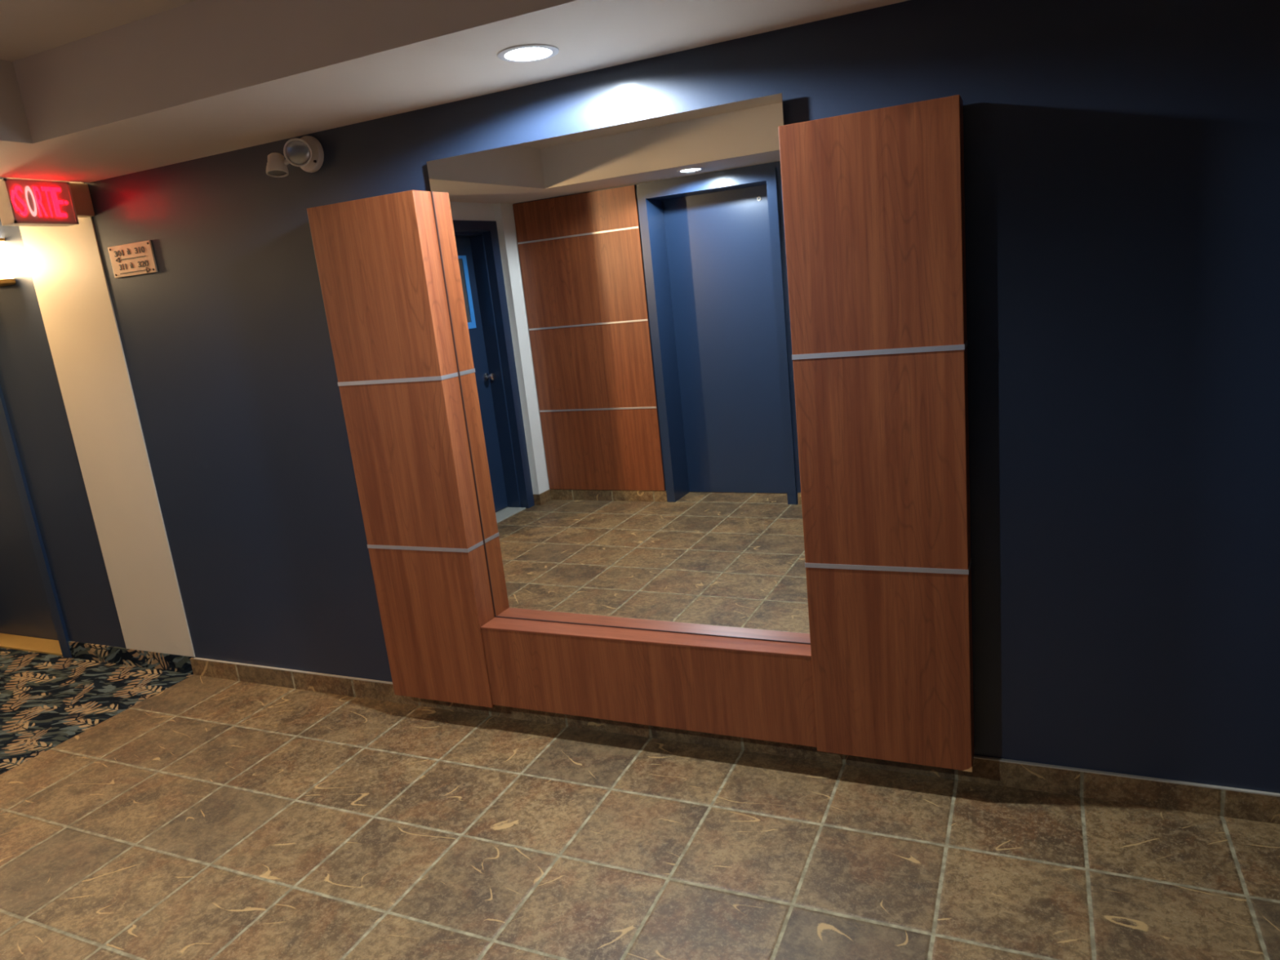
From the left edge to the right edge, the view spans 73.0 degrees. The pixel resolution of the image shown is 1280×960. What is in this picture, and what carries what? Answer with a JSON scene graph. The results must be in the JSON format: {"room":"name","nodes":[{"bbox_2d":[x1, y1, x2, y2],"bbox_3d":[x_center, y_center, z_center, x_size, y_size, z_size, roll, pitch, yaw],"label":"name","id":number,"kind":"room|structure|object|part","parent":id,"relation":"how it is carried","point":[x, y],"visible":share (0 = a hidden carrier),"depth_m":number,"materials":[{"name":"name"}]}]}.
{"room":"elevator lobby","nodes":[
{"label":"elevator lobby","id":0,"kind":"room"},
{"bbox_2d":[0,647,193,774],"bbox_3d":[-4.263,1.163,4.239,4.121,0.137,1.899,0,14,25],"label":"floor","id":1,"kind":"structure","parent":0,"point":[46,700],"depth_m":3.94,"materials":[{"name":"multicoloured carpet"}]},
{"bbox_2d":[0,0,196,62],"bbox_3d":[-2.570,-1.096,1.861,9.452,0.102,3.667,0,14,25],"label":"ceiling","id":2,"kind":"structure","parent":0,"point":[28,28],"depth_m":2.38,"materials":[{"name":"paint"}]},
{"bbox_2d":[0,0,909,182],"bbox_3d":[-0.505,-1.018,1.347,4.998,0.241,2.528,0,14,25],"label":"ceiling","id":3,"kind":"structure","parent":0,"point":[198,78],"depth_m":2.41,"materials":[{"name":"paint"}]},
{"bbox_2d":[497,44,559,62],"bbox_3d":[-0.300,-1.165,2.288,0.165,0.073,0.165,0,14,25],"label":"recessed light","id":4,"kind":"object","parent":3,"relation":"in","point":[526,52],"visible":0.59,"depth_m":2.32,"materials":[{"name":"white"}]},
{"bbox_3d":[-0.301,-1.171,2.286,0.085,0.060,0.085,0,14,25],"label":"bulb","id":5,"kind":"part","parent":4,"relation":"part of","materials":[{"name":"white glass"}]},
{"bbox_2d":[0,0,1279,793],"bbox_3d":[-1.737,-0.279,3.673,9.180,2.669,0.204,0,14,25],"label":"wall","id":6,"kind":"structure","parent":0,"point":[1122,157],"depth_m":2.33,"materials":[{"name":"blue paint"}]},
{"bbox_2d":[0,238,15,286],"bbox_3d":[-2.956,-0.960,3.853,0.264,0.201,0.132,0,14,25],"label":"wall sconce","id":7,"kind":"object","parent":6,"relation":"attached to","point":[6,277],"visible":1,"depth_m":3.84,"materials":[{"name":"white"}]},
{"bbox_3d":[-2.955,-0.966,3.855,0.252,0.184,0.126,0,14,25],"label":"lamp shade","id":8,"kind":"part","parent":7,"relation":"part of","materials":[{"name":"white"}]},
{"bbox_2d":[0,384,71,657],"bbox_3d":[-3.443,-0.135,4.471,1.034,2.108,0.185,0,14,25],"label":"door","id":9,"kind":"structure","parent":6,"relation":"in","point":[32,619],"depth_m":4.59,"materials":[{"name":"blue paint"}]},
{"bbox_2d":[0,177,94,226],"bbox_3d":[-2.344,-1.092,3.419,0.086,0.163,0.335,0,14,25],"label":"exit sign","id":10,"kind":"object","parent":6,"relation":"attached to","point":[23,202],"visible":1,"depth_m":3.37,"materials":[{"name":"plastic"}]},
{"bbox_2d":[7,177,195,657],"bbox_3d":[-2.404,-0.314,3.854,0.479,2.342,0.008,0,14,25],"label":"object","id":11,"kind":"structure","parent":6,"relation":"attached to","point":[66,266],"depth_m":3.87,"materials":[{"name":"beige paint"}]},
{"bbox_2d":[107,240,157,278],"bbox_3d":[-2.076,-0.902,3.533,0.257,0.125,0.010,0,14,25],"label":"number sign","id":12,"kind":"object","parent":6,"relation":"attached to","point":[138,258],"visible":1,"depth_m":3.53,"materials":[{"name":"beige plastic"}]},
{"bbox_2d":[266,135,324,177],"bbox_3d":[-1.208,-1.128,3.000,0.176,0.130,0.133,0,14,25],"label":"emergency light","id":13,"kind":"object","parent":6,"relation":"attached to","point":[306,153],"visible":1,"depth_m":2.98,"materials":[{"name":"beige plastic"}]},
{"bbox_3d":[-1.204,-1.119,3.007,0.095,0.053,0.041,-11,14,-22],"label":"swivel arm","id":14,"kind":"part","parent":13,"relation":"part of","materials":[{"name":"beige plastic"}]},
{"bbox_3d":[-1.168,-1.145,3.036,0.121,0.121,0.029,0,14,25],"label":"plate","id":15,"kind":"part","parent":13,"relation":"part of","materials":[{"name":"beige plastic"}]},
{"bbox_2d":[306,93,973,772],"bbox_3d":[-0.076,-0.104,2.775,2.117,1.927,0.114,0,14,25],"label":"mirror frame","id":16,"kind":"object","parent":6,"relation":"attached to","point":[873,200],"depth_m":2.69,"materials":[{"name":"brown wood"}]},
{"bbox_3d":[-0.827,-0.059,3.128,0.456,1.833,0.101,0,14,25],"label":"panel","id":17,"kind":"part","parent":16,"relation":"part of","materials":[{"name":"brown wood"}]},
{"bbox_3d":[-0.077,-0.268,2.771,1.201,1.606,0.010,0,14,25],"label":"wall mirror","id":18,"kind":"part","parent":16,"relation":"part of","materials":[{"name":"clear mirror"}]},
{"bbox_3d":[0.007,0.673,2.952,1.206,0.304,0.097,0,14,25],"label":"panel","id":19,"kind":"part","parent":16,"relation":"part of","materials":[{"name":"brown wood"}]},
{"bbox_3d":[0.682,-0.057,2.434,0.451,1.833,0.101,0,14,25],"label":"panel","id":20,"kind":"part","parent":16,"relation":"part of","materials":[{"name":"brown wood"}]},
{"bbox_2d":[67,640,1279,824],"bbox_3d":[-0.198,0.868,3.165,5.957,0.089,0.014,0,14,25],"label":"baseboard","id":21,"kind":"structure","parent":6,"relation":"attached to","point":[1208,801],"depth_m":2.85,"materials":[{"name":"stone"}]},
{"bbox_2d":[193,657,1279,796],"bbox_3d":[0.218,0.830,2.963,5.032,0.004,0.014,0,14,25],"label":"trim","id":22,"kind":"structure","parent":6,"relation":"attached to","point":[1224,788],"depth_m":2.49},
{"bbox_2d":[0,675,1279,959],"bbox_3d":[-0.459,1.390,1.526,5.059,0.136,3.361,0,14,25],"label":"floor","id":23,"kind":"structure","parent":0,"point":[206,818],"depth_m":2.47,"materials":[{"name":"tile"}]}
]}

